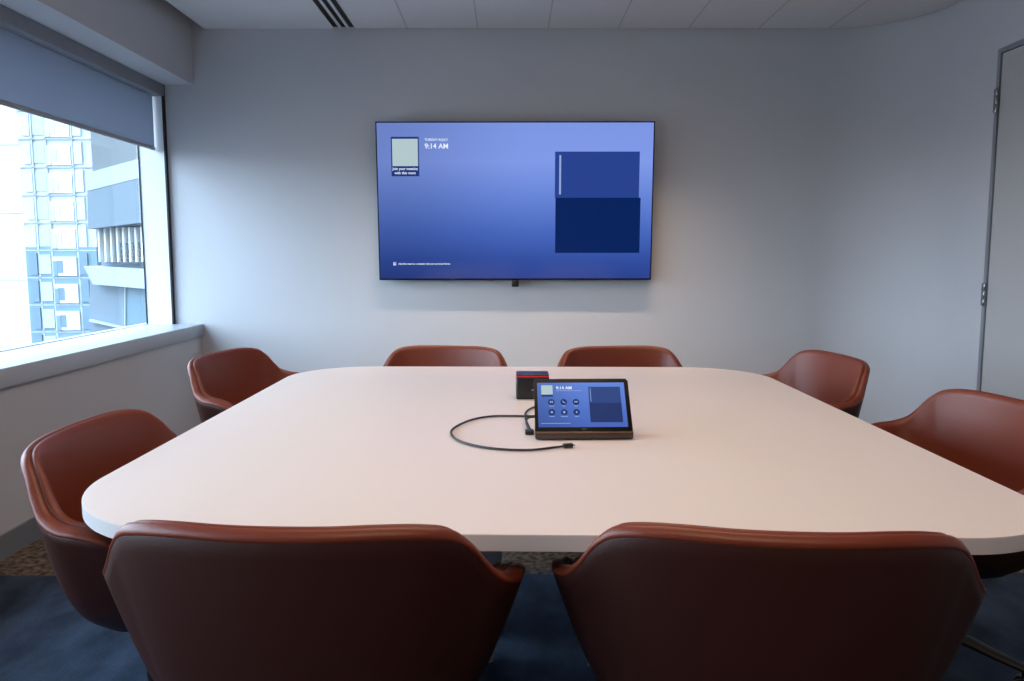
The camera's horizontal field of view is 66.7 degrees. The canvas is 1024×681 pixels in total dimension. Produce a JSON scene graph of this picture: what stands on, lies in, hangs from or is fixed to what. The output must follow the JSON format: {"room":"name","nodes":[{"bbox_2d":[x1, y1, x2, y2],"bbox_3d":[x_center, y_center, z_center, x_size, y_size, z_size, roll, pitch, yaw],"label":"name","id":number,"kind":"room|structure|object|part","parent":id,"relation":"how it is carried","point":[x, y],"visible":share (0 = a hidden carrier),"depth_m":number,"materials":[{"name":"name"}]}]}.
{"room":"conference room","nodes":[
{"label":"conference room","id":0,"kind":"room"},
{"bbox_2d":[0,337,201,534],"bbox_3d":[-2.216,-0.349,1.705,0.300,2.770,6.880,0,6,0],"label":"wall","id":1,"kind":"structure","parent":0,"point":[156,381],"depth_m":3.79,"materials":[{"name":"paint"}]},
{"bbox_2d":[0,516,40,561],"bbox_3d":[-2.059,0.978,1.849,0.012,0.100,6.880,0,6,0],"label":"baseboard","id":2,"kind":"structure","parent":1,"relation":"attached to","point":[27,532],"depth_m":3.24,"materials":[{"name":"paint"}]},
{"bbox_2d":[0,84,175,351],"bbox_3d":[-2.336,-0.584,2.383,0.205,1.548,5.480,0,6,0],"label":"window","id":3,"kind":"structure","parent":1,"relation":"in","point":[152,164],"depth_m":5.09,"materials":[{"name":"metal"}]},
{"bbox_3d":[-2.424,-0.584,2.382,0.030,1.548,5.480,0,6,0],"label":"frame","id":4,"kind":"part","parent":3,"relation":"part of","materials":[{"name":"metal"}]},
{"bbox_2d":[0,4,163,149],"bbox_3d":[-2.284,-1.280,3.560,0.090,0.420,2.970,0,6,0],"label":"roller blind","id":5,"kind":"object","parent":3,"relation":"attached to","point":[46,73],"visible":1,"depth_m":4.04,"materials":[{"name":"fabric"}]},
{"bbox_3d":[-2.304,-1.081,3.565,0.015,0.024,2.938,0,6,0],"label":"rail","id":6,"kind":"part","parent":5,"relation":"part of","materials":[{"name":"grey metal"}]},
{"bbox_3d":[-2.338,-0.878,5.091,0.169,1.548,0.029,0,6,0],"label":"jamb panel","id":7,"kind":"part","parent":3,"relation":"part of","materials":[{"name":"metal"}]},
{"bbox_2d":[0,0,193,84],"bbox_3d":[-2.352,-1.647,2.267,0.615,0.590,5.480,0,6,0],"label":"bulkhead","id":8,"kind":"object","parent":1,"relation":"attached to","point":[152,38],"visible":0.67,"depth_m":4.23,"materials":[{"name":"paint"}]},
{"bbox_2d":[0,324,203,388],"bbox_3d":[-2.239,0.226,2.471,0.379,0.082,5.480,0,6,0],"label":"window sill","id":9,"kind":"structure","parent":1,"relation":"attached to","point":[27,364],"depth_m":3.89,"materials":[{"name":"paint"}]},
{"bbox_2d":[0,537,1023,680],"bbox_3d":[0.215,1.084,1.869,5.560,0.120,7.280,0,6,0],"label":"floor","id":10,"kind":"structure","parent":0,"point":[43,637],"depth_m":2.51,"materials":[{"name":"carpet"}]},
{"bbox_2d":[20,409,176,680],"bbox_3d":[-0.851,0.609,1.999,0.548,0.800,0.768,0,6,0],"label":"tub chair","id":11,"kind":"object","parent":10,"relation":"on","point":[57,468],"visible":0.3,"depth_m":1.78,"materials":[{"name":"brown leather"}]},
{"bbox_2d":[187,347,298,422],"bbox_3d":[-1.056,0.454,3.427,0.548,0.800,0.768,1,6,11],"label":"tub chair","id":12,"kind":"object","parent":10,"relation":"on","point":[220,380],"visible":0.26,"depth_m":3.48,"materials":[{"name":"brown leather"}]},
{"bbox_2d":[103,520,525,680],"bbox_3d":[-0.357,0.661,1.508,0.768,0.800,0.548,0,6,3],"label":"tub chair","id":13,"kind":"object","parent":10,"relation":"on","point":[196,601],"visible":1,"depth_m":1.24,"materials":[{"name":"leather"}]},
{"bbox_2d":[383,345,507,366],"bbox_3d":[-0.334,0.448,3.473,0.699,0.800,0.548,1,6,9],"label":"tub chair","id":14,"kind":"object","parent":10,"relation":"on","point":[416,355],"visible":0.1,"depth_m":3.66,"materials":[{"name":"brown leather"}]},
{"bbox_2d":[82,366,1023,665],"bbox_3d":[0.065,0.593,2.409,1.926,0.740,2.095,0,6,0],"label":"conference table","id":15,"kind":"object","parent":10,"relation":"on","point":[368,445],"visible":0.74,"depth_m":1.77,"materials":[{"name":"laminate"}]},
{"bbox_3d":[-0.234,0.651,2.228,0.455,0.665,0.040,-4,7,-32],"label":"leg","id":16,"kind":"part","parent":15,"relation":"part of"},
{"bbox_2d":[450,415,574,450],"bbox_3d":[-0.005,0.245,2.123,0.328,0.011,0.421,0,6,0],"label":"charging cable","id":17,"kind":"object","parent":15,"relation":"on","point":[565,445],"visible":0.9,"depth_m":1.95,"materials":[{"name":"black rubber"}]},
{"bbox_2d":[524,406,534,434],"bbox_3d":[0.059,0.221,2.302,0.046,0.023,0.422,1,6,6],"label":"cable","id":18,"kind":"object","parent":15,"relation":"on","point":[528,431],"visible":0.91,"depth_m":2.16,"materials":[{"name":"black rubber"}]},
{"bbox_2d":[516,371,548,398],"bbox_3d":[0.069,0.151,2.654,0.112,0.085,0.091,0,6,0],"label":"cube","id":19,"kind":"object","parent":15,"relation":"on","point":[524,379],"visible":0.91,"depth_m":2.61,"materials":[{"name":"black plastic"}]},
{"bbox_2d":[534,379,633,438],"bbox_3d":[0.188,0.183,2.086,0.257,0.145,0.121,0,6,-1],"label":"controller","id":20,"kind":"object","parent":15,"relation":"on","point":[564,408],"visible":1,"depth_m":2.07,"materials":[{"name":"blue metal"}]},
{"bbox_2d":[535,433,632,438],"bbox_3d":[0.190,0.249,2.037,0.257,0.015,0.008,0,6,-1],"label":"grille","id":21,"kind":"object","parent":20,"relation":"attached to","point":[537,435],"depth_m":2.03,"materials":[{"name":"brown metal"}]},
{"bbox_3d":[0.250,0.146,2.097,0.086,0.049,0.001,0,-32,-1],"label":"calendar panel","id":22,"kind":"part","parent":20,"relation":"part of","materials":[{"name":"blue glass"}]},
{"bbox_3d":[0.250,0.191,2.068,0.086,0.058,0.001,0,-33,-1],"label":"calendar panel","id":23,"kind":"part","parent":20,"relation":"part of","materials":[{"name":"blue glass"}]},
{"bbox_2d":[557,345,682,366],"bbox_3d":[0.518,0.449,3.456,0.699,0.800,0.548,-1,6,-7],"label":"tub chair","id":24,"kind":"object","parent":10,"relation":"on","point":[623,355],"visible":0.12,"depth_m":3.64,"materials":[{"name":"brown leather"}]},
{"bbox_2d":[551,522,986,680],"bbox_3d":[0.452,0.663,1.483,0.753,0.800,0.548,1,6,6],"label":"tub chair","id":25,"kind":"object","parent":10,"relation":"on","point":[645,601],"visible":1,"depth_m":1.21,"materials":[{"name":"brown leather"}]},
{"bbox_2d":[763,350,869,417],"bbox_3d":[1.160,0.462,3.334,0.548,0.800,0.768,-1,6,-6],"label":"tub chair","id":26,"kind":"object","parent":10,"relation":"on","point":[837,380],"visible":0.26,"depth_m":3.38,"materials":[{"name":"brown leather"}]},
{"bbox_2d":[871,389,1023,680],"bbox_3d":[1.238,0.575,2.291,0.548,0.800,0.768,-1,6,-7],"label":"tub chair","id":27,"kind":"object","parent":10,"relation":"on","point":[980,432],"visible":0.2,"depth_m":2.38,"materials":[{"name":"brown leather"}]},
{"bbox_3d":[1.325,0.877,2.229,0.255,0.073,0.052,5,8,38],"label":"leg","id":28,"kind":"part","parent":27,"relation":"part of","materials":[{"name":"black metal"}]},
{"bbox_2d":[164,0,962,423],"bbox_3d":[0.150,-0.751,4.923,5.144,2.870,0.690,0,6,0],"label":"wall","id":29,"kind":"structure","parent":0,"point":[802,186],"depth_m":5.08,"materials":[{"name":"paint"}]},
{"bbox_2d":[375,121,654,286],"bbox_3d":[0.021,-0.873,5.034,1.774,1.050,0.104,0,6,0],"label":"television","id":30,"kind":"object","parent":29,"relation":"attached to","point":[515,201],"visible":1,"depth_m":5.00,"materials":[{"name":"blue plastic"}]},
{"bbox_3d":[0.545,-1.060,4.976,0.540,0.289,0.002,0,9,0],"label":"calendar panel","id":31,"kind":"part","parent":30,"relation":"part of","materials":[{"name":"blue glass"}]},
{"bbox_3d":[0.553,-0.743,5.026,0.547,0.353,0.002,0,9,0],"label":"calendar panel","id":32,"kind":"part","parent":30,"relation":"part of","materials":[{"name":"blue glass"}]},
{"bbox_2d":[166,0,961,28],"bbox_3d":[0.309,-1.650,1.571,4.543,0.040,6.878,0,6,0],"label":"ceiling","id":33,"kind":"structure","parent":0,"point":[209,14],"depth_m":4.66,"materials":[{"name":"white paint"}]},
{"bbox_2d":[311,0,355,27],"bbox_3d":[-1.060,-1.648,1.558,0.155,0.047,6.860,0,6,0],"label":"ceiling vent","id":34,"kind":"object","parent":33,"relation":"in","point":[332,11],"visible":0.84,"depth_m":4.67,"materials":[{"name":"black metal"}]},
{"bbox_3d":[-1.085,-1.629,1.560,0.017,0.006,6.860,0,6,0],"label":"blade","id":35,"kind":"part","parent":34,"relation":"part of","materials":[{"name":"black metal"}]},
{"bbox_3d":[-1.036,-1.629,1.560,0.017,0.006,6.860,0,6,0],"label":"blade","id":36,"kind":"part","parent":34,"relation":"part of","materials":[{"name":"black metal"}]},
{"bbox_2d":[394,0,407,27],"bbox_3d":[-0.657,-1.628,1.561,0.008,0.004,6.860,0,6,0],"label":"joint","id":37,"kind":"object","parent":33,"relation":"attached to","point":[394,0],"visible":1,"depth_m":4.68,"materials":[{"name":"tile"}]},
{"bbox_2d":[473,0,477,27],"bbox_3d":[-0.207,-1.628,1.563,0.008,0.004,6.860,0,6,0],"label":"joint","id":38,"kind":"object","parent":33,"relation":"attached to","point":[473,0],"visible":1,"depth_m":4.66,"materials":[{"name":"tile"}]},
{"bbox_2d":[547,0,552,27],"bbox_3d":[0.242,-1.629,1.564,0.008,0.004,6.860,0,6,0],"label":"joint","id":39,"kind":"object","parent":33,"relation":"attached to","point":[552,0],"visible":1,"depth_m":4.68,"materials":[{"name":"tile"}]},
{"bbox_2d":[618,0,631,27],"bbox_3d":[0.693,-1.629,1.566,0.008,0.004,6.860,0,6,0],"label":"joint","id":40,"kind":"object","parent":33,"relation":"attached to","point":[631,0],"visible":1,"depth_m":4.70,"materials":[{"name":"tile"}]},
{"bbox_2d":[688,0,710,27],"bbox_3d":[1.143,-1.630,1.567,0.008,0.004,6.860,0,6,0],"label":"joint","id":41,"kind":"object","parent":33,"relation":"attached to","point":[710,0],"visible":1,"depth_m":4.68,"materials":[{"name":"tile"}]},
{"bbox_2d":[759,0,789,27],"bbox_3d":[1.593,-1.631,1.569,0.008,0.004,6.860,0,6,0],"label":"joint","id":42,"kind":"object","parent":33,"relation":"attached to","point":[788,0],"visible":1,"depth_m":4.67,"materials":[{"name":"tile"}]},
{"bbox_2d":[829,0,868,27],"bbox_3d":[2.042,-1.631,1.570,0.008,0.004,6.860,0,6,0],"label":"joint","id":43,"kind":"object","parent":33,"relation":"attached to","point":[867,0],"visible":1,"depth_m":4.69,"materials":[{"name":"tile"}]},
{"bbox_2d":[940,0,1023,390],"bbox_3d":[2.665,-0.376,1.442,0.140,2.870,6.330,0,6,0],"label":"wall","id":44,"kind":"structure","parent":0,"point":[988,26],"depth_m":4.38,"materials":[{"name":"paint"}]},
{"bbox_2d":[976,39,1023,399],"bbox_3d":[2.605,-0.346,3.775,0.164,2.308,0.962,0,6,0],"label":"door","id":45,"kind":"structure","parent":44,"relation":"in","point":[1001,343],"depth_m":4.08,"materials":[{"name":"paint"}]},
{"label":"outside","id":46,"kind":"structure","parent":0,"visible":0},
{"bbox_2d":[16,110,137,343],"bbox_3d":[-55.067,-4.729,101.657,9.639,110.000,14.470,0,6,0],"label":"glass tower","id":47,"kind":"structure","parent":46,"point":[56,159],"depth_m":93.81,"materials":[{"name":"glass"}]},
{"bbox_3d":[-55.185,-25.112,92.352,0.482,1.800,0.070,0,6,0],"label":"pane","id":48,"kind":"part","parent":47,"relation":"part of","materials":[{"name":"white glass"}]},
{"bbox_3d":[-55.182,-21.834,92.708,0.482,1.800,0.070,0,6,0],"label":"pane","id":49,"kind":"part","parent":47,"relation":"part of","materials":[{"name":"white glass"}]},
{"bbox_3d":[-55.178,-18.556,93.064,0.482,1.800,0.070,0,6,0],"label":"pane","id":50,"kind":"part","parent":47,"relation":"part of","materials":[{"name":"white glass"}]},
{"bbox_3d":[-54.613,-25.313,92.342,0.663,1.500,0.050,0,6,0],"label":"pane","id":51,"kind":"part","parent":47,"relation":"part of","materials":[{"name":"white glass"}]},
{"bbox_3d":[-55.175,-15.278,93.420,0.482,1.800,0.070,0,6,0],"label":"pane","id":52,"kind":"part","parent":47,"relation":"part of","materials":[{"name":"white glass"}]},
{"bbox_3d":[-54.609,-22.035,92.698,0.663,1.500,0.050,0,6,0],"label":"pane","id":53,"kind":"part","parent":47,"relation":"part of","materials":[{"name":"white glass"}]},
{"bbox_3d":[-55.172,-12.000,93.776,0.482,1.800,0.070,0,6,0],"label":"pane","id":54,"kind":"part","parent":47,"relation":"part of","materials":[{"name":"white glass"}]},
{"bbox_3d":[-54.606,-18.757,93.054,0.663,1.500,0.050,0,6,0],"label":"pane","id":55,"kind":"part","parent":47,"relation":"part of","materials":[{"name":"white glass"}]},
{"bbox_3d":[-55.168,-8.706,93.983,0.482,1.800,0.070,0,6,0],"label":"pane","id":56,"kind":"part","parent":47,"relation":"part of","materials":[{"name":"blue glass"}]},
{"bbox_3d":[-55.165,-5.428,94.339,0.482,1.800,0.070,0,6,0],"label":"pane","id":57,"kind":"part","parent":47,"relation":"part of","materials":[{"name":"blue glass"}]},
{"bbox_3d":[-54.603,-15.479,93.410,0.663,1.500,0.050,0,6,0],"label":"pane","id":58,"kind":"part","parent":47,"relation":"part of","materials":[{"name":"white glass"}]},
{"bbox_3d":[-55.162,-2.150,94.695,0.482,1.800,0.070,0,6,0],"label":"pane","id":59,"kind":"part","parent":47,"relation":"part of","materials":[{"name":"blue glass"}]},
{"bbox_3d":[-54.600,-12.201,93.766,0.663,1.500,0.050,0,6,0],"label":"pane","id":60,"kind":"part","parent":47,"relation":"part of","materials":[{"name":"white glass"}]},
{"bbox_3d":[-54.596,-8.906,93.973,0.663,1.500,0.050,0,6,0],"label":"pane","id":61,"kind":"part","parent":47,"relation":"part of","materials":[{"name":"blue glass"}]},
{"bbox_3d":[-54.593,-5.628,94.329,0.663,1.500,0.050,0,6,0],"label":"pane","id":62,"kind":"part","parent":47,"relation":"part of","materials":[{"name":"blue glass"}]},
{"bbox_3d":[-54.590,-2.350,94.685,0.663,1.500,0.050,0,6,0],"label":"pane","id":63,"kind":"part","parent":47,"relation":"part of","materials":[{"name":"blue glass"}]},
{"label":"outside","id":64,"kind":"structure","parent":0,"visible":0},
{"bbox_2d":[84,159,145,332],"bbox_3d":[-19.627,-3.699,44.040,4.827,12.756,9.500,0,6,0],"label":"podium building","id":65,"kind":"structure","parent":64,"point":[117,287],"depth_m":39.75,"materials":[{"name":"white concrete"}]},
{"bbox_3d":[-20.941,-0.792,44.627,2.196,6.845,8.950,0,6,0],"label":"panel","id":66,"kind":"part","parent":65,"relation":"part of","materials":[{"name":"grey concrete"}]},
{"bbox_3d":[-19.419,-7.621,43.876,4.305,2.944,8.980,0,6,0],"label":"panel","id":67,"kind":"part","parent":65,"relation":"part of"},
{"bbox_3d":[-18.839,-0.347,44.668,2.574,5.954,8.980,0,6,0],"label":"panel","id":68,"kind":"part","parent":65,"relation":"part of","materials":[{"name":"blue glass"}]},
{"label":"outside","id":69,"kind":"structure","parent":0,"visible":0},
{"bbox_2d":[0,105,31,349],"bbox_3d":[-35.483,0.057,48.144,21.357,62.000,16.040,0,6,0],"label":"office building","id":70,"kind":"structure","parent":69,"point":[15,328],"depth_m":39.62,"materials":[{"name":"white"}]}
]}

